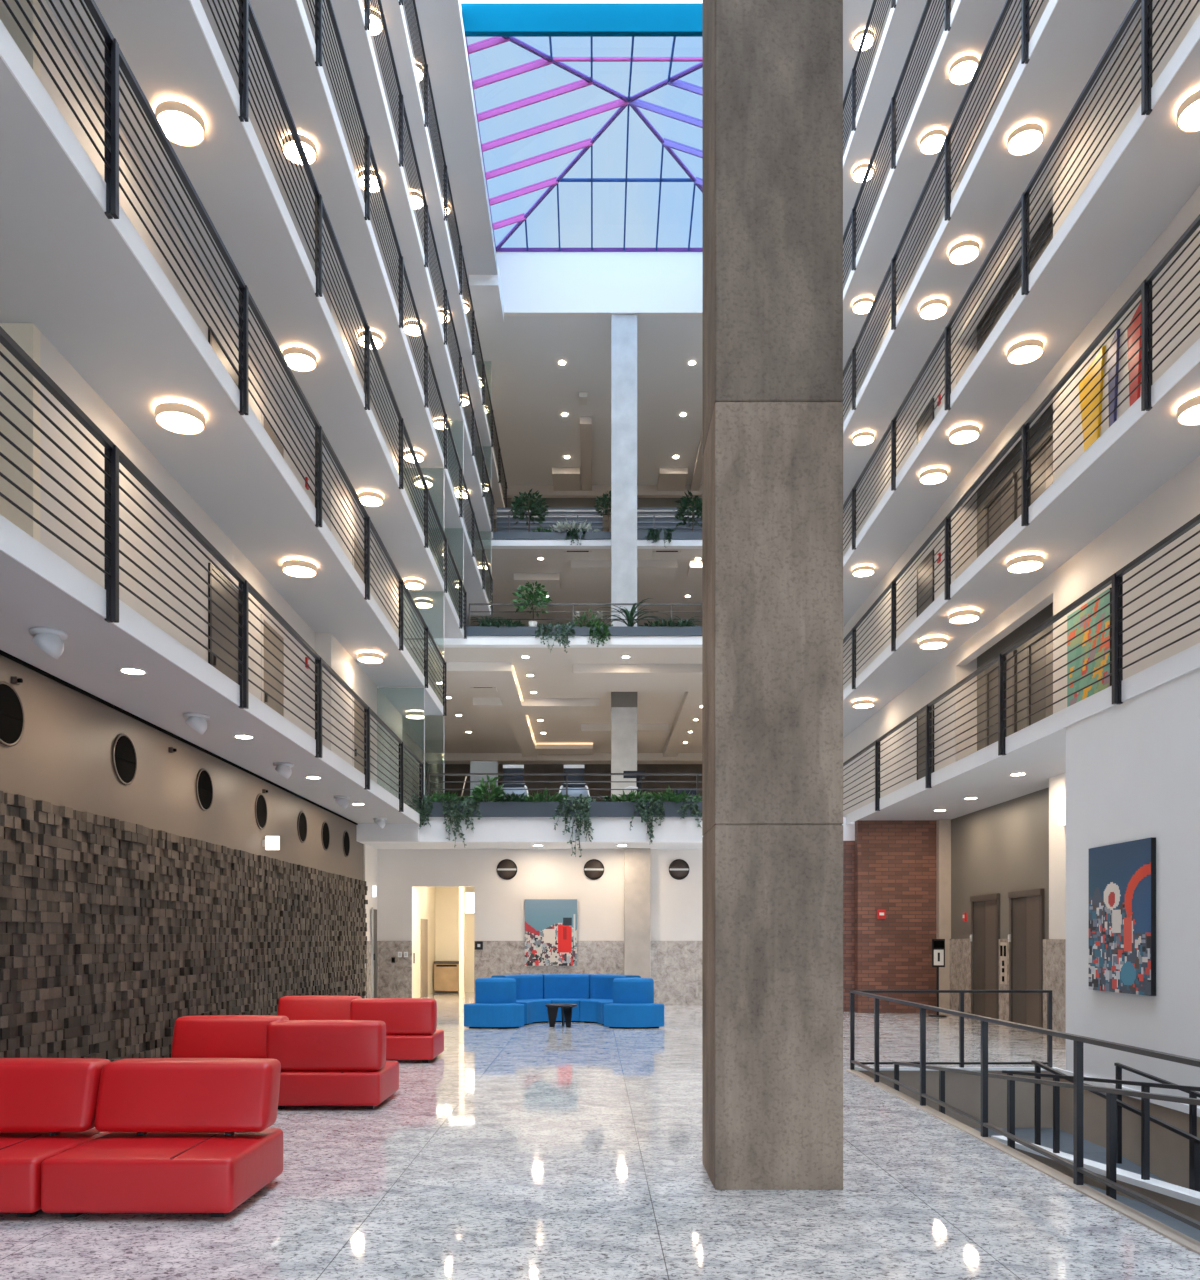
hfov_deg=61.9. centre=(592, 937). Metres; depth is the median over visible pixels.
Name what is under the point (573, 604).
terrace railing
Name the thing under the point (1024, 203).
balcony railing
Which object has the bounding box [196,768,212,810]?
window
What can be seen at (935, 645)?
diffuser
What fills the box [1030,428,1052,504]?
door
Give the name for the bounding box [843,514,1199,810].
balcony railing
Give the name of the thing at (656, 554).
ceiling vent
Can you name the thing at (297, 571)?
diffuser
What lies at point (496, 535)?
trough
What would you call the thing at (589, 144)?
window
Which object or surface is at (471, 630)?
trough
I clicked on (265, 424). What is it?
door
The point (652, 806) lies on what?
trailing ivy
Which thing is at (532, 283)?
wall
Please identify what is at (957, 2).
trim
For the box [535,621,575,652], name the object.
trailing ivy
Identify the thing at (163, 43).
ceiling
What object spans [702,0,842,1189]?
concrete column
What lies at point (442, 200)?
drum light
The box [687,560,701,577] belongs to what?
ceiling panel
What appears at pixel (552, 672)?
ceiling
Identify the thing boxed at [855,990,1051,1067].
guard railing
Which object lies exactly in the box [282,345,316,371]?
drum light
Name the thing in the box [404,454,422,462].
diffuser
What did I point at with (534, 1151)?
floor
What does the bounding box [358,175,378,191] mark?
diffuser
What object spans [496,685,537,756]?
ceiling panel
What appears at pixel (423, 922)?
door
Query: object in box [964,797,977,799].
recessed light
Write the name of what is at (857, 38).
drum light
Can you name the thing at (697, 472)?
ceiling panel
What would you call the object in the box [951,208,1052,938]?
wall
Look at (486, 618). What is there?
fern
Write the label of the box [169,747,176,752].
wall sensor
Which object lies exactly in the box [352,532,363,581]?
door
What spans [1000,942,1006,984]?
panel
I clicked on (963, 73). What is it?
diffuser
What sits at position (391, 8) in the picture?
floor
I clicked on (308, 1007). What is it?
module
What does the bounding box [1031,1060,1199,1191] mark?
handrail
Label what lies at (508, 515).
terrace railing
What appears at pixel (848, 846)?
brick wall
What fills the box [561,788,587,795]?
hood
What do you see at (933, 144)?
diffuser
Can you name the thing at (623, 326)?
concrete column
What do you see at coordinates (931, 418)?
door
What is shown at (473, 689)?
ceiling vent
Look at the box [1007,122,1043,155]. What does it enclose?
drum light
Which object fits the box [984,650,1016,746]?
door
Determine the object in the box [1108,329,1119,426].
wall art
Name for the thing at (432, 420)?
glass screen
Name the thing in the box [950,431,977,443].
diffuser
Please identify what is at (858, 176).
diffuser
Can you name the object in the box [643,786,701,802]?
ground cover
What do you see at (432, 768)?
wall
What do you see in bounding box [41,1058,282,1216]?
module
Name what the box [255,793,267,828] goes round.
window
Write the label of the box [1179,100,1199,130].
diffuser
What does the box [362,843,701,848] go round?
ceiling
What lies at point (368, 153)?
balcony railing
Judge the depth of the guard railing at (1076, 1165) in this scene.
7.16 m
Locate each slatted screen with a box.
[497,508,602,531]
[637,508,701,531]
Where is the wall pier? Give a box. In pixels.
[937,820,950,1013]
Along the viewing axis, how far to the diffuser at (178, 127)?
10.95 m
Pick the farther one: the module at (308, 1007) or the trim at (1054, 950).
the trim at (1054, 950)
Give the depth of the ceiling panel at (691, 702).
39.63 m
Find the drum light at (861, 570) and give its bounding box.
[853,565,873,576]
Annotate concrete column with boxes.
[611,314,636,801]
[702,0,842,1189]
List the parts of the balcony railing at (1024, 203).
post, post, post, post, post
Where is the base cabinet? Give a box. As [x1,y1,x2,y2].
[434,961,458,990]
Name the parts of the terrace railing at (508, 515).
post, handrail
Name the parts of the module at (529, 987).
backrest, seat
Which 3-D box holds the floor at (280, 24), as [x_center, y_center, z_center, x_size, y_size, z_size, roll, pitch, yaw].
[-5.688,-12.319,15.950,3.625,0.208,43.900,0,0,0]
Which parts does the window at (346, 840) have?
pane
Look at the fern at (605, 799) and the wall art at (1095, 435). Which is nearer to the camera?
the wall art at (1095, 435)
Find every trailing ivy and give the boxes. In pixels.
[408,793,438,828]
[440,793,483,846]
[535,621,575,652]
[550,794,595,856]
[565,527,586,544]
[587,621,612,646]
[630,794,666,843]
[645,528,675,547]
[677,794,701,826]
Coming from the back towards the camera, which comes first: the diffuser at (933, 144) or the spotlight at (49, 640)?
the diffuser at (933, 144)
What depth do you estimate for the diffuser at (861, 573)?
24.32 m
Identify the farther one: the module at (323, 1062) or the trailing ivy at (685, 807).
the trailing ivy at (685, 807)
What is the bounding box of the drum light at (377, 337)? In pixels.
[357,330,382,349]
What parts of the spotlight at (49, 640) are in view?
mount plate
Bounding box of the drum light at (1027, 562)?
[1007,553,1043,572]
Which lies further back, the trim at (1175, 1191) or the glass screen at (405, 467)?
the glass screen at (405, 467)
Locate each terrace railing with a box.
[427,773,701,797]
[469,603,701,625]
[475,514,701,539]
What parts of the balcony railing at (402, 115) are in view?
post, post, post, post, post, post, post, post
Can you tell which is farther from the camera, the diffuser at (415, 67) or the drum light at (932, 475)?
the diffuser at (415, 67)
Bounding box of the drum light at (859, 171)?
[853,163,873,182]
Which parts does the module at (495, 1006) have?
seat, backrest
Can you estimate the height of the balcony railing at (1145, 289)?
1.405 m
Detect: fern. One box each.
[470,616,504,625]
[595,794,611,801]
[666,616,701,625]
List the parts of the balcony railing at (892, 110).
post, handrail, post, post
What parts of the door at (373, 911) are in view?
frame, panel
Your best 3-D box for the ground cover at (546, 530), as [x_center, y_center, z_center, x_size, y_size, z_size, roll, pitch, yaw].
[-1.886,-15.833,38.856,1.160,0.356,0.657,0,0,0]
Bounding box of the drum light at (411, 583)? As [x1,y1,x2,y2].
[404,578,423,589]
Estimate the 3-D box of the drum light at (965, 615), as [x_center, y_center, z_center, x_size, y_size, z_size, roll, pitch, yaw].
[6.570,-5.699,17.700,0.510,0.128,0.510,0,0,0]
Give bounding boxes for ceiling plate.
[579,392,586,404]
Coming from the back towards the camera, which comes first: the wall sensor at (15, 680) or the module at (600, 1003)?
the module at (600, 1003)
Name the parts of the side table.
leg, leg, leg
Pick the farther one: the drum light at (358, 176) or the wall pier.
the wall pier
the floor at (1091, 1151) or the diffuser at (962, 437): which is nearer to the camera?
the floor at (1091, 1151)
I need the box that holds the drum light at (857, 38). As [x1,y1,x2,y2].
[853,29,873,50]
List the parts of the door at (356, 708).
panel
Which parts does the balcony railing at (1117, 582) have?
post, post, post, post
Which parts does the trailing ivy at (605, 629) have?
stem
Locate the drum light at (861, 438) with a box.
[853,431,873,445]
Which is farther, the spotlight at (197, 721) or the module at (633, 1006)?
the module at (633, 1006)
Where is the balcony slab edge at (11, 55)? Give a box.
[0,20,442,713]
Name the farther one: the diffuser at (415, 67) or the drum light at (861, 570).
the diffuser at (415, 67)
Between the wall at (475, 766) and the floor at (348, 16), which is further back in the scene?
the wall at (475, 766)
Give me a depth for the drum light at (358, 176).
20.24 m
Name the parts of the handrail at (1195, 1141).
post, handrail, post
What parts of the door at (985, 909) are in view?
panel, panel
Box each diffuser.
[157,111,202,144]
[157,412,202,433]
[284,141,314,164]
[284,354,314,370]
[284,566,314,576]
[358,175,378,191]
[358,336,381,348]
[358,657,381,662]
[359,496,381,505]
[369,15,381,34]
[404,325,420,335]
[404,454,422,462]
[405,583,422,588]
[410,195,422,208]
[415,67,422,81]
[434,422,447,429]
[439,313,449,322]
[853,168,872,181]
[853,302,871,313]
[853,436,872,444]
[853,570,872,576]
[853,704,872,707]
[921,135,944,153]
[921,304,945,318]
[921,473,945,483]
[921,642,945,648]
[950,61,976,83]
[950,246,977,263]
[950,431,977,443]
[950,615,977,623]
[1008,130,1041,154]
[1008,346,1041,363]
[1009,561,1041,572]
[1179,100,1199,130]
[1179,405,1199,424]
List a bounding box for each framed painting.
[525,899,576,965]
[1067,588,1111,706]
[1089,837,1155,995]
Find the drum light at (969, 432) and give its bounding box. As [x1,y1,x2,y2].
[949,423,979,444]
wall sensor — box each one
[11,676,22,684]
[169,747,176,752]
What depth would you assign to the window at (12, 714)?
8.99 m
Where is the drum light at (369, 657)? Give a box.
[357,651,382,663]
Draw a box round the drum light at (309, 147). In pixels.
[282,133,316,165]
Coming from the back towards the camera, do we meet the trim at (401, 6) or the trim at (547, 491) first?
the trim at (547, 491)
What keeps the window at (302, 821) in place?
in the wall at (62, 756)
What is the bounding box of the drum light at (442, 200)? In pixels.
[442,200,449,215]
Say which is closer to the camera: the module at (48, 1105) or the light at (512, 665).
the module at (48, 1105)
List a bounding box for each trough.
[425,802,701,816]
[467,626,701,635]
[492,532,701,539]
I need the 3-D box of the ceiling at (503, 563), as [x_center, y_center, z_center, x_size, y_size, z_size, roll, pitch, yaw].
[0.100,-15.290,44.000,16.200,0.220,10.000,0,0,0]
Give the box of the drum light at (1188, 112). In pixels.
[1177,88,1199,132]
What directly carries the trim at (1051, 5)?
attached to the floor at (1077, 34)
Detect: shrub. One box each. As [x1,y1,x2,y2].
[469,773,505,801]
[548,519,599,531]
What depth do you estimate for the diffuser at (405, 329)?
25.21 m
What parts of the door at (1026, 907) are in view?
panel, panel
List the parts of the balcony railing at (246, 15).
post, post, post, post, post, post, post, post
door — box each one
[208,328,238,387]
[208,563,238,684]
[261,411,284,459]
[261,614,284,716]
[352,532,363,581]
[352,689,365,773]
[371,907,376,997]
[420,919,427,996]
[917,398,933,443]
[917,550,933,616]
[917,705,933,779]
[970,893,999,1018]
[984,294,1015,341]
[984,472,1016,549]
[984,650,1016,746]
[1008,889,1043,1027]
[1026,624,1052,726]
[1030,233,1052,271]
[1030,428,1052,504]
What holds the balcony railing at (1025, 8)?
attached to the trim at (1051, 5)
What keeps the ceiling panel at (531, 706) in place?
attached to the ceiling at (552, 672)
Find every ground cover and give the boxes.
[427,791,467,802]
[478,616,524,627]
[491,790,528,802]
[519,788,567,802]
[532,527,555,531]
[608,790,650,803]
[638,618,697,627]
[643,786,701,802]
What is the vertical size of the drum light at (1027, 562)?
0.128 m
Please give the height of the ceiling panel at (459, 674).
0.280 m
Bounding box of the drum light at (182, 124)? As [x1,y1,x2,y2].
[155,99,204,146]
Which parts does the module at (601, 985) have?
seat, backrest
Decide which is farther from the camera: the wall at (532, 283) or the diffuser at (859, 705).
the wall at (532, 283)
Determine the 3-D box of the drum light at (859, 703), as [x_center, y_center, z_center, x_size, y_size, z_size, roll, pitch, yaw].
[6.570,-5.699,24.300,0.510,0.128,0.510,0,0,0]
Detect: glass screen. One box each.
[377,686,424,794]
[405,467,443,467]
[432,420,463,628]
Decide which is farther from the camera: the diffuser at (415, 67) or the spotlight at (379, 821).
the diffuser at (415, 67)
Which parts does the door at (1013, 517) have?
panel, panel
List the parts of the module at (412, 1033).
backrest, seat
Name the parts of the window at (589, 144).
glass pane, glass pane, glass pane, glass pane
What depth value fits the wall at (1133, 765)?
10.27 m
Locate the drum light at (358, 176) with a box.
[357,169,382,192]
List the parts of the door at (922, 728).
panel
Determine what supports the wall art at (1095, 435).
attached to the wall at (1176, 502)
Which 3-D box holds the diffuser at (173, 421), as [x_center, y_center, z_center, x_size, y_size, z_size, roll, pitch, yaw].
[-4.520,-5.640,10.950,0.472,0.001,0.472,0,0,0]
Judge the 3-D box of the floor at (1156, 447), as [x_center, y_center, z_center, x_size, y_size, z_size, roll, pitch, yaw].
[7.133,-5.869,12.000,2.135,0.208,36.000,0,0,0]
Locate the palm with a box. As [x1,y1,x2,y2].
[595,598,666,625]
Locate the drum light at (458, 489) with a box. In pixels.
[455,489,469,498]
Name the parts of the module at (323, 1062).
backrest, seat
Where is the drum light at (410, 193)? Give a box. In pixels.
[409,191,423,209]
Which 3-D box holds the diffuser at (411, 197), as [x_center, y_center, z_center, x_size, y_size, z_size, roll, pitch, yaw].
[-4.520,-18.540,25.200,0.472,0.001,0.472,0,0,0]
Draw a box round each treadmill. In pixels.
[501,765,528,801]
[559,765,589,798]
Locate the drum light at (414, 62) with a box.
[414,62,423,82]
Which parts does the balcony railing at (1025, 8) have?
post, post, post, post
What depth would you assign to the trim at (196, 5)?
12.89 m
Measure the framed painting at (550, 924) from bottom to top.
1.600 m
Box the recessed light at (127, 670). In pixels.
[119,667,146,674]
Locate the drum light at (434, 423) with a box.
[433,418,449,429]
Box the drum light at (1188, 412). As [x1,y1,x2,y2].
[1177,393,1199,425]
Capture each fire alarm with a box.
[305,477,309,489]
[305,657,309,668]
[877,909,885,918]
[937,553,940,562]
[963,913,966,921]
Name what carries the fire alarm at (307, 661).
attached to the wall at (53, 363)
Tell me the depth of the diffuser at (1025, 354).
15.19 m
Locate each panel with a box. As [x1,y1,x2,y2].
[439,662,516,686]
[473,698,506,715]
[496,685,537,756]
[514,573,559,590]
[522,698,599,714]
[535,742,592,754]
[552,467,580,490]
[571,560,677,577]
[573,664,701,691]
[580,417,591,490]
[581,724,667,737]
[657,467,687,490]
[663,692,701,756]
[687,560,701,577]
[690,428,702,490]
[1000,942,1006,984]
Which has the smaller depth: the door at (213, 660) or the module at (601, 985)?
the door at (213, 660)
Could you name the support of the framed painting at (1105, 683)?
attached to the wall at (1176, 502)
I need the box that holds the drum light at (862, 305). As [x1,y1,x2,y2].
[853,297,873,313]
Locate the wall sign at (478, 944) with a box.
[475,941,482,949]
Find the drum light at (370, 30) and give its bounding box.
[369,8,382,35]
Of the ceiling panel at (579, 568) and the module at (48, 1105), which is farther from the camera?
the ceiling panel at (579, 568)
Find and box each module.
[0,1058,110,1216]
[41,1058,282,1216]
[171,1015,288,1058]
[266,1020,398,1108]
[277,995,361,1019]
[350,998,443,1062]
[464,978,523,1028]
[491,974,550,1023]
[516,1001,532,1024]
[541,974,591,1021]
[580,974,640,1023]
[598,1001,612,1024]
[604,978,663,1028]
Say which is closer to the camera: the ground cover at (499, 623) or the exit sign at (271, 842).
the exit sign at (271, 842)
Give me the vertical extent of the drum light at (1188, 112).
0.128 m
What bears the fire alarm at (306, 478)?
attached to the wall at (53, 363)
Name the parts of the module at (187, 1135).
leg, seat, backrest, leg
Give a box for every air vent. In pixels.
[497,859,516,879]
[584,859,603,879]
[669,859,688,879]
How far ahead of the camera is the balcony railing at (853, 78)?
22.42 m
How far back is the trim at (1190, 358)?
12.97 m
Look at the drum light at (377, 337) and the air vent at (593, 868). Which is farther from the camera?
the air vent at (593, 868)
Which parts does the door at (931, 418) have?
panel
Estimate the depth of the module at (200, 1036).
10.00 m
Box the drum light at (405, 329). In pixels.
[404,320,423,336]
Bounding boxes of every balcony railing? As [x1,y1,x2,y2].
[0,326,423,824]
[2,0,446,715]
[207,0,466,638]
[306,0,492,615]
[364,0,494,531]
[399,0,507,507]
[842,0,1043,416]
[843,0,895,148]
[843,0,951,282]
[843,0,1199,550]
[843,214,1199,688]
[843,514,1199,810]
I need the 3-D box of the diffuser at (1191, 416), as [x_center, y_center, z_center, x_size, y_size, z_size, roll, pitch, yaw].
[6.570,-5.640,10.750,0.472,0.001,0.472,0,0,0]
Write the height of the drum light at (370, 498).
0.128 m
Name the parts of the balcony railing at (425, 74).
post, post, post, post, post, post, post, post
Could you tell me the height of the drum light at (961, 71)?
0.128 m
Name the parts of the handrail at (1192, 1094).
post, handrail, post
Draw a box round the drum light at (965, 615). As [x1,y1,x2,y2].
[949,608,979,623]
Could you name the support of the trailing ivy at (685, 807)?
in the trough at (487, 809)
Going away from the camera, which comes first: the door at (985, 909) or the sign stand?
the door at (985, 909)
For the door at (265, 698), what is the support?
in the wall at (53, 363)
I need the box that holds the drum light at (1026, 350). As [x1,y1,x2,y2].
[1007,337,1043,364]
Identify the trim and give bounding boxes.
[0,650,357,824]
[189,0,463,637]
[295,0,490,614]
[357,824,419,841]
[358,0,492,537]
[360,817,854,842]
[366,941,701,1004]
[398,0,504,507]
[425,753,701,763]
[428,636,701,647]
[461,3,702,36]
[470,540,701,548]
[500,485,701,497]
[843,0,897,166]
[843,0,960,299]
[843,0,1058,433]
[843,15,1199,566]
[843,338,1199,699]
[843,643,1199,824]
[845,1069,1199,1254]
[854,1067,1199,1205]
[950,939,1065,1043]
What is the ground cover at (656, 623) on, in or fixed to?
in the trough at (471, 630)
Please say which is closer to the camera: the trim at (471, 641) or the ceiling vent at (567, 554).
the trim at (471, 641)
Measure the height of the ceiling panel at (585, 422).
0.300 m
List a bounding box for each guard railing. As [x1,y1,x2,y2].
[850,990,1199,1229]
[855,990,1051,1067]
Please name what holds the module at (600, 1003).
on the floor at (534, 1151)
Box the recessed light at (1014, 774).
[1010,773,1025,775]
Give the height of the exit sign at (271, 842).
0.220 m
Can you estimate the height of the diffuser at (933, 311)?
0.001 m
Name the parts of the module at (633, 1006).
backrest, seat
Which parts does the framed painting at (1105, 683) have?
stretcher frame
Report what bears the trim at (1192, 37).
attached to the floor at (1157, 173)
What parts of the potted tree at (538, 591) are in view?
pot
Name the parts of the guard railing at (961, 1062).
handrail, rail, post, post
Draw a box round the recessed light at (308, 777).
[305,776,320,778]
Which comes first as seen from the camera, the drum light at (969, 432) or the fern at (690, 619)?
the drum light at (969, 432)
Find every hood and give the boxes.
[501,788,526,801]
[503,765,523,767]
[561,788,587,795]
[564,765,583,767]
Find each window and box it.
[0,681,24,746]
[112,733,136,784]
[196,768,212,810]
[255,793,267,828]
[297,811,306,842]
[321,821,329,850]
[343,830,349,856]
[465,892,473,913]
[466,37,702,251]
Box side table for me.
[545,1004,576,1026]
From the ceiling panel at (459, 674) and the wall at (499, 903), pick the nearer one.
the wall at (499, 903)
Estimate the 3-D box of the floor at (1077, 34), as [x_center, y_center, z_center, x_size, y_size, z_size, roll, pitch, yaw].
[7.133,-12.319,12.000,2.135,0.208,36.000,0,0,0]
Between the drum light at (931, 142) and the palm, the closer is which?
the drum light at (931, 142)
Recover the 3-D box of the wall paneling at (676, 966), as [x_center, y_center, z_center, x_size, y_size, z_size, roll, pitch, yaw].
[0.240,0.845,23.575,10.920,1.550,1.250,0,0,0]
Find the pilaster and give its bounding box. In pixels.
[624,848,650,977]
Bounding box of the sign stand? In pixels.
[928,939,946,1016]
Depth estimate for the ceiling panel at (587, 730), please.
41.10 m
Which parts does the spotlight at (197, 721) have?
mount plate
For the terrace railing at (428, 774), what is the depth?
22.93 m
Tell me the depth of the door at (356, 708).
20.98 m
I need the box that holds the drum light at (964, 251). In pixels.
[949,239,979,264]
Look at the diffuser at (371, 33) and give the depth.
20.36 m
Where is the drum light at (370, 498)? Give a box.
[358,490,382,506]
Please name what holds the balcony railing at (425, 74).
attached to the trim at (401, 6)
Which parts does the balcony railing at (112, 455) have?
post, post, post, post, post, post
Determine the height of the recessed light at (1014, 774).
0.011 m
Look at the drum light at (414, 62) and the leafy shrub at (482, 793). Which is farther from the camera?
the drum light at (414, 62)
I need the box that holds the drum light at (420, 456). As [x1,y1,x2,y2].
[404,449,423,462]
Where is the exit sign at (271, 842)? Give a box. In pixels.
[262,836,279,849]
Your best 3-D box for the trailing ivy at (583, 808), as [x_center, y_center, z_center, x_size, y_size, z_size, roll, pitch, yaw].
[-0.426,-2.532,22.465,1.110,1.475,0.560,0,0,0]
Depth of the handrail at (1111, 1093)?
6.72 m
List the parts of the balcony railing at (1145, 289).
post, post, post, post, post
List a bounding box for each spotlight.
[29,627,66,658]
[183,712,209,734]
[273,762,292,778]
[334,796,349,808]
[373,817,386,828]
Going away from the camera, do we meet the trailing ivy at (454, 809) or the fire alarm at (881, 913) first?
the fire alarm at (881, 913)
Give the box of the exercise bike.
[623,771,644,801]
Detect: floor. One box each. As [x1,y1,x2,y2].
[0,550,417,823]
[0,992,1199,1279]
[200,0,490,615]
[302,0,492,538]
[362,0,503,518]
[843,0,954,289]
[843,0,1032,403]
[843,0,1140,515]
[843,39,1199,626]
[843,362,1199,738]
[973,1128,1199,1241]
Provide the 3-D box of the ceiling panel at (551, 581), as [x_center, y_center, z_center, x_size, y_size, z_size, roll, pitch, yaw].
[-2.350,-15.040,42.300,1.900,0.280,1.400,0,0,0]
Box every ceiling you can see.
[0,57,442,714]
[46,0,462,637]
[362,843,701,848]
[402,0,890,312]
[402,640,701,752]
[458,549,701,625]
[466,316,702,484]
[848,727,1065,824]
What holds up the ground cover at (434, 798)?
in the trough at (487, 809)
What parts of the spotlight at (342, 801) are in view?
mount plate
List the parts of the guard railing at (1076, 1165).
post, post, post, post, handrail, post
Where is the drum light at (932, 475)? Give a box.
[920,467,946,484]
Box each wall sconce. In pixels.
[371,885,375,896]
[1059,797,1065,825]
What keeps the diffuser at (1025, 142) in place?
attached to the drum light at (1025, 138)
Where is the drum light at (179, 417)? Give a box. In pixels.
[155,400,204,434]
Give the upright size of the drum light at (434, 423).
0.128 m
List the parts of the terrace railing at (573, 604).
handrail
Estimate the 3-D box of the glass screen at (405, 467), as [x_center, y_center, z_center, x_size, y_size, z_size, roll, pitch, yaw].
[-4.402,-7.473,25.925,1.095,9.485,0.030,0,0,0]
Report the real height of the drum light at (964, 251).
0.128 m
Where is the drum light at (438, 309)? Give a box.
[438,309,449,322]
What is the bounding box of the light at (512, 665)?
[512,665,535,744]
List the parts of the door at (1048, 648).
panel, panel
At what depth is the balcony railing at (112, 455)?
8.83 m
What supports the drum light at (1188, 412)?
attached to the floor at (1156, 447)
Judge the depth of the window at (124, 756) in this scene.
11.18 m
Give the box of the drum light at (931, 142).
[920,128,946,154]
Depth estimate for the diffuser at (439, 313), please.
29.88 m
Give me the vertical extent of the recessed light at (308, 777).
0.011 m
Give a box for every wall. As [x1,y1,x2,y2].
[0,0,376,997]
[0,790,367,1061]
[40,0,429,798]
[377,849,701,997]
[403,638,427,811]
[413,887,473,997]
[428,498,701,801]
[460,0,503,322]
[465,252,702,315]
[470,761,497,801]
[843,0,1199,815]
[843,841,854,1011]
[855,820,936,1012]
[860,1071,1199,1221]
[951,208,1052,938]
[1049,772,1065,938]
[1066,668,1199,1107]
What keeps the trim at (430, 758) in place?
attached to the wall at (432, 768)
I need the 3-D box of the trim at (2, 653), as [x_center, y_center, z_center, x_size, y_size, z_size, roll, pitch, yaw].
[-5.235,-2.525,8.450,0.030,0.030,28.900,0,0,0]
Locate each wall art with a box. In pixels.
[1079,346,1104,451]
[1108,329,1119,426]
[1127,302,1140,405]
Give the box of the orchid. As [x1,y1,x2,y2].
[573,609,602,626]
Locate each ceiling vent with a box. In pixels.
[470,687,496,691]
[564,551,591,557]
[652,551,680,557]
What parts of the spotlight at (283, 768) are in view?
mount plate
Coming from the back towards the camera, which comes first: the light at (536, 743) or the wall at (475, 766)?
the light at (536, 743)
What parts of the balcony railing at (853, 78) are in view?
post, handrail, post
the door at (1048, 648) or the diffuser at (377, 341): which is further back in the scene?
the diffuser at (377, 341)
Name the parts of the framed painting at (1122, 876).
stretcher frame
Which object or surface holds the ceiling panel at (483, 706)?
attached to the ceiling at (552, 672)
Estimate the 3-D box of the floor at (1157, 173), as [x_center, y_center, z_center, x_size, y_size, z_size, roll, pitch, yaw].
[7.133,-9.094,12.000,2.135,0.208,36.000,0,0,0]
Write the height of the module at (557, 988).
0.900 m
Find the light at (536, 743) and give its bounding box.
[536,743,592,743]
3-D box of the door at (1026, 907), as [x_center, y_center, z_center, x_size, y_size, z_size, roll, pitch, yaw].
[7.645,0.390,17.675,0.070,2.460,1.330,0,0,0]
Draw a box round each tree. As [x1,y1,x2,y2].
[509,488,548,531]
[512,581,552,625]
[594,490,610,531]
[672,491,701,531]
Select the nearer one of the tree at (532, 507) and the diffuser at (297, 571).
the diffuser at (297, 571)
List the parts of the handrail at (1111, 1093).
post, post, post, handrail, post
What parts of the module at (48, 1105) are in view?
leg, backrest, seat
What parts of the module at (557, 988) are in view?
seat, backrest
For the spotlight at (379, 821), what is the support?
hanging from the floor at (95, 650)
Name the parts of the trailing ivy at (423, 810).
stem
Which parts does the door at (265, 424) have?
panel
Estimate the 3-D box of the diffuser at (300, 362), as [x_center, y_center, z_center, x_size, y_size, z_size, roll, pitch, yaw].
[-4.520,-8.865,15.400,0.472,0.001,0.472,0,0,0]
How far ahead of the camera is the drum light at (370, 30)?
20.30 m
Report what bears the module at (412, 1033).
on the floor at (534, 1151)
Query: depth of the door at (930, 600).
21.74 m
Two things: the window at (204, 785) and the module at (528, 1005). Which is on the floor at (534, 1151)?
the module at (528, 1005)
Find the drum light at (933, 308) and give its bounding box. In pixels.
[920,297,946,319]
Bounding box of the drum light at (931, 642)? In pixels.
[920,636,946,649]
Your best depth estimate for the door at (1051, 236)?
16.97 m
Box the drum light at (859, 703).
[853,699,873,708]
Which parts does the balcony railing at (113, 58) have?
post, post, post, post, post, post, post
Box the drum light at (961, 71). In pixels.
[949,54,978,84]
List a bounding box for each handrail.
[893,1061,1199,1199]
[1002,1070,1199,1179]
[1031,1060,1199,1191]
[1114,1063,1199,1188]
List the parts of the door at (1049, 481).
panel, panel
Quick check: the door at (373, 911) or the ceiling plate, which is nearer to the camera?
the door at (373, 911)
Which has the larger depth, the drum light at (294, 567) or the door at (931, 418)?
the door at (931, 418)
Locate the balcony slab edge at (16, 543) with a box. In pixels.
[0,514,419,823]
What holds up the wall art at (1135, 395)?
attached to the wall at (1176, 502)
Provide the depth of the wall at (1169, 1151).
11.50 m
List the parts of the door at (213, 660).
handle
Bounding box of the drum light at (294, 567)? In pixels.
[282,558,316,577]
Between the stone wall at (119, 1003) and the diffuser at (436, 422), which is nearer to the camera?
the stone wall at (119, 1003)
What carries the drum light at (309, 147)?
attached to the floor at (280, 24)
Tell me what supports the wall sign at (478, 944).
attached to the wall at (499, 903)
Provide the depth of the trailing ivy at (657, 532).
38.57 m
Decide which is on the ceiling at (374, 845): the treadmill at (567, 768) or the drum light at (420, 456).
the treadmill at (567, 768)
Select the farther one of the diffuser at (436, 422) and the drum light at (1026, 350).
the diffuser at (436, 422)
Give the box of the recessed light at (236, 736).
[234,735,253,738]
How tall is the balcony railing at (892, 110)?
1.405 m
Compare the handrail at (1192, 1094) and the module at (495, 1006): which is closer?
the handrail at (1192, 1094)
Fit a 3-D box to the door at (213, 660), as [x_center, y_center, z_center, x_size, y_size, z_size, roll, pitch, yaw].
[-5.220,-3.940,14.225,0.060,2.360,1.170,0,0,0]
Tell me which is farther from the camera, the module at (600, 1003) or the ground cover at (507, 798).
the ground cover at (507, 798)
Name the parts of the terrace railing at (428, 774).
post, handrail, post, post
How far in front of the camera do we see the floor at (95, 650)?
10.18 m
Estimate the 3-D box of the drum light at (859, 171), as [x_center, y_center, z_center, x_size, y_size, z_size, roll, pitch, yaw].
[6.570,-18.599,24.300,0.510,0.128,0.510,0,0,0]
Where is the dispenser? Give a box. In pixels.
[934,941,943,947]
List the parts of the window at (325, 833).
pane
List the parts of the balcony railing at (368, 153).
post, post, post, post, post, post, post, post, post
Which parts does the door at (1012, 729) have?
panel, panel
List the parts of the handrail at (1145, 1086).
post, handrail, post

